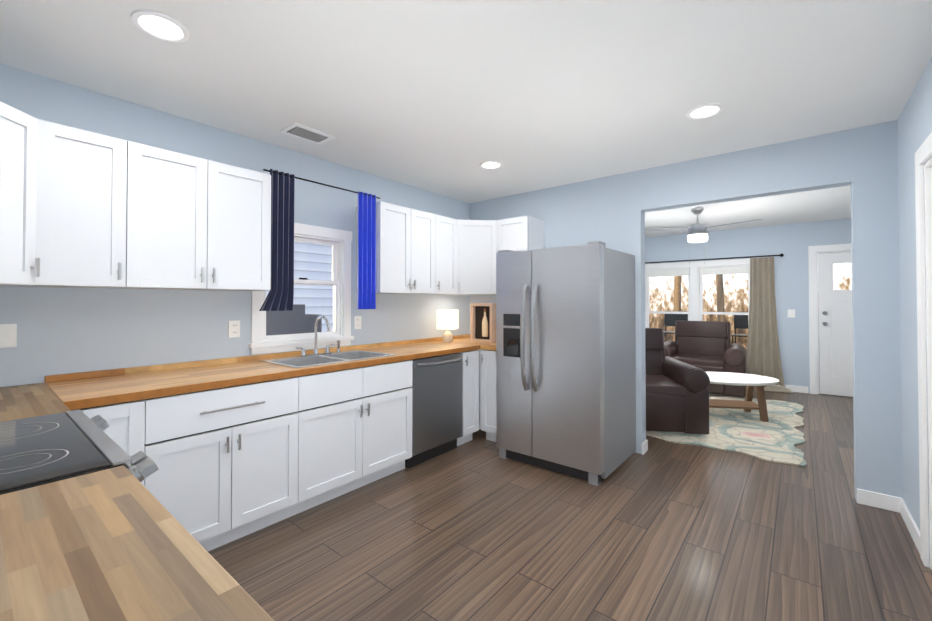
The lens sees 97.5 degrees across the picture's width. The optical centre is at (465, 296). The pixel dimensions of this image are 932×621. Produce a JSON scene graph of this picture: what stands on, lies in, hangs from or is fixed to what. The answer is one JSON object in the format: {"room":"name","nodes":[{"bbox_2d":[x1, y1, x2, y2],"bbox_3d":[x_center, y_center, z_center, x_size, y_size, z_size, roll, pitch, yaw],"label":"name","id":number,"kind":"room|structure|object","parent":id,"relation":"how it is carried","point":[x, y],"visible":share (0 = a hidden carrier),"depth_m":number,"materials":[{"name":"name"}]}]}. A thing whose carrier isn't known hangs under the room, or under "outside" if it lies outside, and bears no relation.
{"room":"kitchen","nodes":[
{"label":"kitchen","id":0,"kind":"room"},
{"bbox_2d":[0,63,469,386],"bbox_3d":[-0.055,0.147,4.796,0.120,2.500,8.440,-1,-1,39],"label":"wall","id":1,"kind":"structure","parent":0,"point":[66,330],"depth_m":2.52,"materials":[{"name":"paint"}]},
{"bbox_2d":[0,324,16,347],"bbox_3d":[-2.244,0.193,1.993,0.030,0.115,0.072,-1,-1,39],"label":"outlet","id":2,"kind":"object","parent":1,"relation":"attached to","point":[8,335],"depth_m":2.00,"materials":[{"name":"plastic"}]},
{"bbox_2d":[0,101,270,290],"bbox_3d":[-1.824,-0.428,2.044,0.620,0.760,1.679,-1,-1,39],"label":"upper cabinet","id":3,"kind":"object","parent":1,"relation":"attached to","point":[80,208],"visible":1,"depth_m":2.09,"materials":[{"name":"white wood"}]},
{"bbox_2d":[228,320,239,337],"bbox_3d":[-1.591,0.224,2.809,0.010,0.115,0.072,-1,-1,39],"label":"outlet","id":4,"kind":"object","parent":1,"relation":"attached to","point":[234,326],"depth_m":2.81,"materials":[{"name":"plastic"}]},
{"bbox_2d":[249,223,353,354],"bbox_3d":[-1.295,-0.074,3.244,0.165,0.982,0.852,-1,-1,39],"label":"kitchen window","id":5,"kind":"structure","parent":1,"relation":"in","point":[341,261],"depth_m":3.33,"materials":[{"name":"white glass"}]},
{"bbox_2d":[263,169,379,198],"bbox_3d":[-1.028,-0.830,3.063,0.012,0.012,0.965,-1,-1,39],"label":"curtain rod","id":6,"kind":"object","parent":1,"relation":"attached to","point":[319,183],"visible":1,"depth_m":3.00,"materials":[{"name":"black metal"}]},
{"bbox_2d":[259,169,294,310],"bbox_3d":[-1.274,-0.377,2.756,0.040,0.945,0.243,-1,-1,39],"label":"curtain","id":7,"kind":"object","parent":6,"relation":"hanging from","point":[280,296],"visible":0.96,"depth_m":2.78,"materials":[{"name":"fabric"}]},
{"bbox_2d":[357,191,375,308],"bbox_3d":[-0.807,-0.369,3.327,0.039,0.945,0.193,-1,-1,39],"label":"curtain","id":8,"kind":"object","parent":6,"relation":"hanging from","point":[366,290],"visible":1,"depth_m":3.32,"materials":[{"name":"blue fabric"}]},
{"bbox_2d":[354,316,361,328],"bbox_3d":[-0.950,0.230,3.596,0.010,0.115,0.072,-1,-1,39],"label":"outlet","id":9,"kind":"object","parent":1,"relation":"attached to","point":[357,319],"depth_m":3.59,"materials":[{"name":"plastic"}]},
{"bbox_2d":[356,201,543,294],"bbox_3d":[-0.081,-0.404,3.894,0.982,0.760,1.593,-1,-1,39],"label":"upper cabinet","id":10,"kind":"object","parent":1,"relation":"attached to","point":[421,252],"visible":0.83,"depth_m":3.96,"materials":[{"name":"white wood"}]},
{"bbox_2d":[0,0,931,236],"bbox_3d":[1.594,-1.170,3.468,4.376,0.100,8.440,-1,-1,39],"label":"ceiling","id":11,"kind":"structure","parent":0,"point":[444,97],"depth_m":2.10,"materials":[{"name":"paint"}]},
{"bbox_2d":[131,9,189,42],"bbox_3d":[-1.287,-1.137,1.727,0.200,0.010,0.200,-1,-1,39],"label":"recessed light","id":12,"kind":"object","parent":11,"relation":"in","point":[159,25],"visible":1,"depth_m":1.72,"materials":[{"name":"white plastic"}]},
{"bbox_2d":[280,123,334,144],"bbox_3d":[-1.094,-1.123,2.834,0.200,0.009,0.300,-1,-1,39],"label":"ceiling vent","id":13,"kind":"object","parent":11,"relation":"in","point":[306,133],"visible":1,"depth_m":2.81,"materials":[{"name":"white metal"}]},
{"bbox_2d":[479,161,502,168],"bbox_3d":[0.213,-1.115,3.471,0.200,0.010,0.200,-1,-1,39],"label":"recessed light","id":14,"kind":"object","parent":11,"relation":"in","point":[491,164],"visible":0.92,"depth_m":3.46,"materials":[{"name":"white plastic"}]},
{"bbox_2d":[645,207,761,264],"bbox_3d":[2.998,-0.748,5.154,1.219,0.699,1.163,-1,-1,39],"label":"room ceiling fan","id":15,"kind":"object","parent":11,"relation":"hanging from","point":[697,233],"visible":1,"depth_m":5.05,"materials":[{"name":"silver metal"}]},
{"bbox_2d":[686,103,723,118],"bbox_3d":[1.456,-1.127,2.495,0.200,0.010,0.200,-1,-1,39],"label":"recessed light","id":16,"kind":"object","parent":11,"relation":"in","point":[703,111],"visible":0.98,"depth_m":2.49,"materials":[{"name":"white plastic"}]},
{"bbox_2d":[208,389,931,620],"bbox_3d":[1.594,1.430,3.434,4.376,0.100,8.440,-1,-1,39],"label":"floor","id":17,"kind":"structure","parent":0,"point":[476,528],"depth_m":2.24,"materials":[{"name":"laminate"}]},
{"bbox_2d":[0,409,158,494],"bbox_3d":[-1.344,0.874,1.070,0.766,0.910,0.702,-1,-1,39],"label":"range","id":18,"kind":"object","parent":17,"relation":"on","point":[41,450],"visible":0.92,"depth_m":1.12,"materials":[{"name":"black glass"}]},
{"bbox_2d":[76,350,478,551],"bbox_3d":[-1.000,0.935,2.984,0.654,0.878,2.849,-1,-1,39],"label":"base cabinet","id":19,"kind":"object","parent":17,"relation":"on","point":[233,463],"visible":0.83,"depth_m":2.37,"materials":[{"name":"white wood"}]},
{"bbox_2d":[45,334,495,409],"bbox_3d":[-0.682,0.459,3.146,0.982,0.075,3.496,-1,-1,39],"label":"countertop","id":20,"kind":"structure","parent":19,"relation":"on","point":[78,390],"depth_m":2.37,"materials":[{"name":"brown wood"}]},
{"bbox_2d":[295,315,339,356],"bbox_3d":[-1.083,0.296,3.116,0.219,0.306,0.393,-1,-1,39],"label":"gooseneck faucet","id":21,"kind":"object","parent":20,"relation":"on","point":[315,351],"visible":1,"depth_m":3.14,"materials":[{"name":"silver metal"}]},
{"bbox_2d":[259,350,395,367],"bbox_3d":[-0.998,0.538,3.018,0.514,0.180,0.814,-1,-1,39],"label":"double-bowl sink","id":22,"kind":"object","parent":20,"relation":"in","point":[322,359],"visible":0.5,"depth_m":3.05,"materials":[{"name":"silver metal"}]},
{"bbox_2d":[437,310,457,341],"bbox_3d":[-0.189,0.304,4.219,0.170,0.330,0.170,0,-1,19],"label":"light","id":23,"kind":"object","parent":20,"relation":"on","point":[447,319],"visible":1,"depth_m":4.15,"materials":[{"name":"ceramic"}]},
{"bbox_2d":[470,303,495,342],"bbox_3d":[0.212,0.269,4.222,0.275,0.399,0.190,-1,-1,39],"label":"display","id":24,"kind":"object","parent":20,"relation":"on","point":[482,322],"visible":0.85,"depth_m":4.16,"materials":[{"name":"brown wood"}]},
{"bbox_2d":[405,353,462,467],"bbox_3d":[-0.428,0.947,3.639,0.631,0.872,0.619,-1,-1,39],"label":"dishwasher","id":25,"kind":"object","parent":17,"relation":"on","point":[437,405],"visible":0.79,"depth_m":3.44,"materials":[{"name":"silver metal"}]},
{"bbox_2d":[479,349,495,441],"bbox_3d":[0.217,0.951,4.222,0.957,0.878,0.650,-1,-1,39],"label":"base cabinet","id":26,"kind":"object","parent":17,"relation":"on","point":[487,391],"visible":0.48,"depth_m":3.87,"materials":[{"name":"white wood"}]},
{"bbox_2d":[496,241,635,485],"bbox_3d":[0.845,0.492,3.505,0.906,1.777,0.926,-1,-1,39],"label":"refrigerator","id":27,"kind":"object","parent":17,"relation":"on","point":[565,365],"visible":1,"depth_m":3.19,"materials":[{"name":"silver metal"}]},
{"bbox_2d":[664,320,746,396],"bbox_3d":[3.553,0.882,6.210,1.166,0.998,1.068,-1,-1,35],"label":"recliner","id":28,"kind":"object","parent":17,"relation":"on","point":[706,346],"visible":0.69,"depth_m":6.20,"materials":[{"name":"brown leather"}]},
{"bbox_2d":[646,393,806,466],"bbox_3d":[2.859,1.391,4.854,1.800,0.013,2.658,-1,-1,39],"label":"rug","id":29,"kind":"object","parent":17,"relation":"on","point":[778,437],"visible":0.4,"depth_m":4.10,"materials":[{"name":"fabric"}]},
{"bbox_2d":[645,328,709,433],"bbox_3d":[1.891,0.860,4.501,1.110,0.998,1.069,0,-1,9],"label":"recliner","id":30,"kind":"object","parent":29,"relation":"on","point":[677,395],"visible":0.46,"depth_m":3.97,"materials":[{"name":"brown leather"}]},
{"bbox_2d":[706,372,779,421],"bbox_3d":[3.048,1.169,4.780,0.981,0.454,0.814,-1,-1,39],"label":"oval coffee table","id":31,"kind":"object","parent":29,"relation":"on","point":[751,381],"visible":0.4,"depth_m":4.63,"materials":[{"name":"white wood"}]},
{"bbox_2d":[470,120,902,501],"bbox_3d":[1.682,0.131,3.559,4.136,2.500,0.120,-1,-1,39],"label":"wall","id":32,"kind":"structure","parent":0,"point":[609,211],"depth_m":2.85,"materials":[{"name":"paint"}]},
{"bbox_2d":[642,439,647,451],"bbox_3d":[1.395,1.338,3.864,0.614,0.095,0.014,-1,-1,39],"label":"baseboard","id":33,"kind":"structure","parent":32,"relation":"attached to","point":[645,444],"depth_m":3.61,"materials":[{"name":"white wood"}]},
{"bbox_2d":[645,218,850,392],"bbox_3d":[4.224,0.172,6.674,4.136,2.500,0.120,-1,-1,39],"label":"wall","id":34,"kind":"structure","parent":0,"point":[792,242],"depth_m":6.13,"materials":[{"name":"paint"}]},
{"bbox_2d":[645,258,749,346],"bbox_3d":[3.882,0.237,6.922,1.800,1.655,0.165,-1,-1,39],"label":"living room window","id":35,"kind":"structure","parent":34,"relation":"in","point":[694,272],"depth_m":6.88,"materials":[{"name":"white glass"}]},
{"bbox_2d":[645,253,783,263],"bbox_3d":[3.923,-0.607,6.785,2.142,0.060,0.099,-1,-1,39],"label":"curtain rod","id":36,"kind":"object","parent":34,"relation":"attached to","point":[781,255],"visible":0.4,"depth_m":6.61,"materials":[{"name":"black metal"}]},
{"bbox_2d":[746,257,792,392],"bbox_3d":[4.542,0.403,6.186,0.630,2.000,0.270,-1,-1,39],"label":"curtain","id":37,"kind":"object","parent":36,"relation":"hanging from","point":[763,357],"visible":0.88,"depth_m":6.23,"materials":[{"name":"fabric"}]},
{"bbox_2d":[788,309,794,317],"bbox_3d":[4.843,0.254,6.082,0.090,0.120,0.012,-1,-1,39],"label":"light switch","id":38,"kind":"object","parent":34,"relation":"attached to","point":[791,313],"visible":1,"depth_m":6.08,"materials":[{"name":"plastic"}]},
{"bbox_2d":[785,385,807,392],"bbox_3d":[3.793,1.377,6.921,3.076,0.095,0.017,-1,-1,39],"label":"baseboard","id":39,"kind":"structure","parent":34,"relation":"attached to","point":[801,389],"depth_m":6.02,"materials":[{"name":"white wood"}]},
{"bbox_2d":[808,243,850,393],"bbox_3d":[5.423,0.336,5.681,1.005,2.145,0.140,-1,-1,39],"label":"door frame","id":40,"kind":"structure","parent":34,"relation":"attached to","point":[813,251],"depth_m":5.91,"materials":[{"name":"white wood"}]},
{"bbox_2d":[818,252,852,396],"bbox_3d":[5.406,0.384,5.640,0.812,2.024,0.107,-1,-1,39],"label":"entry door","id":41,"kind":"structure","parent":34,"relation":"in","point":[835,347],"depth_m":5.80,"materials":[{"name":"white wood"}]},
{"bbox_2d":[897,56,931,567],"bbox_3d":[1.450,0.097,0.897,0.120,2.500,4.300,-1,-1,39],"label":"wall","id":42,"kind":"structure","parent":0,"point":[914,123],"depth_m":2.35,"materials":[{"name":"paint"}]},
{"bbox_2d":[897,497,919,553],"bbox_3d":[2.570,1.319,2.361,0.014,0.095,0.590,-1,-1,39],"label":"baseboard","id":43,"kind":"structure","parent":42,"relation":"attached to","point":[902,508],"depth_m":2.36,"materials":[{"name":"white wood"}]},
{"bbox_2d":[915,132,931,569],"bbox_3d":[2.100,0.297,1.706,0.138,2.120,1.020,-1,-1,39],"label":"door frame","id":44,"kind":"structure","parent":42,"relation":"attached to","point":[923,176],"depth_m":2.06,"materials":[{"name":"white wood"}]},
{"bbox_3d":[-1.278,0.091,0.426,3.511,2.500,0.120,-1,-1,39],"label":"wall","id":45,"kind":"structure","parent":0,"visible":0},
{"bbox_3d":[-2.043,0.866,1.538,0.900,0.778,0.644,-1,-1,39],"label":"base cabinet","id":46,"kind":"object","parent":45,"relation":"attached to","visible":0},
{"bbox_2d":[0,383,273,620],"bbox_3d":[-1.362,0.449,1.007,2.632,0.040,0.674,-1,-1,39],"label":"countertop","id":47,"kind":"structure","parent":46,"relation":"on","point":[120,543],"depth_m":0.66,"materials":[{"name":"brown wood"}]},
{"label":"outside","id":48,"kind":"structure","parent":0,"visible":0},
{"bbox_2d":[649,263,851,349],"bbox_3d":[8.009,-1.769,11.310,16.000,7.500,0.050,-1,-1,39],"label":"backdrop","id":49,"kind":"structure","parent":48,"point":[709,302],"depth_m":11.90,"materials":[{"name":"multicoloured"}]},
{"bbox_3d":[4.999,1.533,7.579,8.000,0.800,2.270,-1,-1,39],"label":"porch","id":50,"kind":"object","parent":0,"visible":0},
{"bbox_2d":[663,274,747,343],"bbox_3d":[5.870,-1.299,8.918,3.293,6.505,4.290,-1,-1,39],"label":"patio furniture","id":51,"kind":"object","parent":50,"relation":"on","point":[673,318],"depth_m":10.17,"materials":[{"name":"black"}]},
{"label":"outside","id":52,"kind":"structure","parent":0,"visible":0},
{"bbox_2d":[266,241,332,334],"bbox_3d":[-2.191,-0.613,4.032,1.350,5.000,6.500,-1,-1,39],"label":"neighbouring house","id":53,"kind":"structure","parent":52,"point":[308,291],"depth_m":5.20,"materials":[{"name":"white"}]}
]}

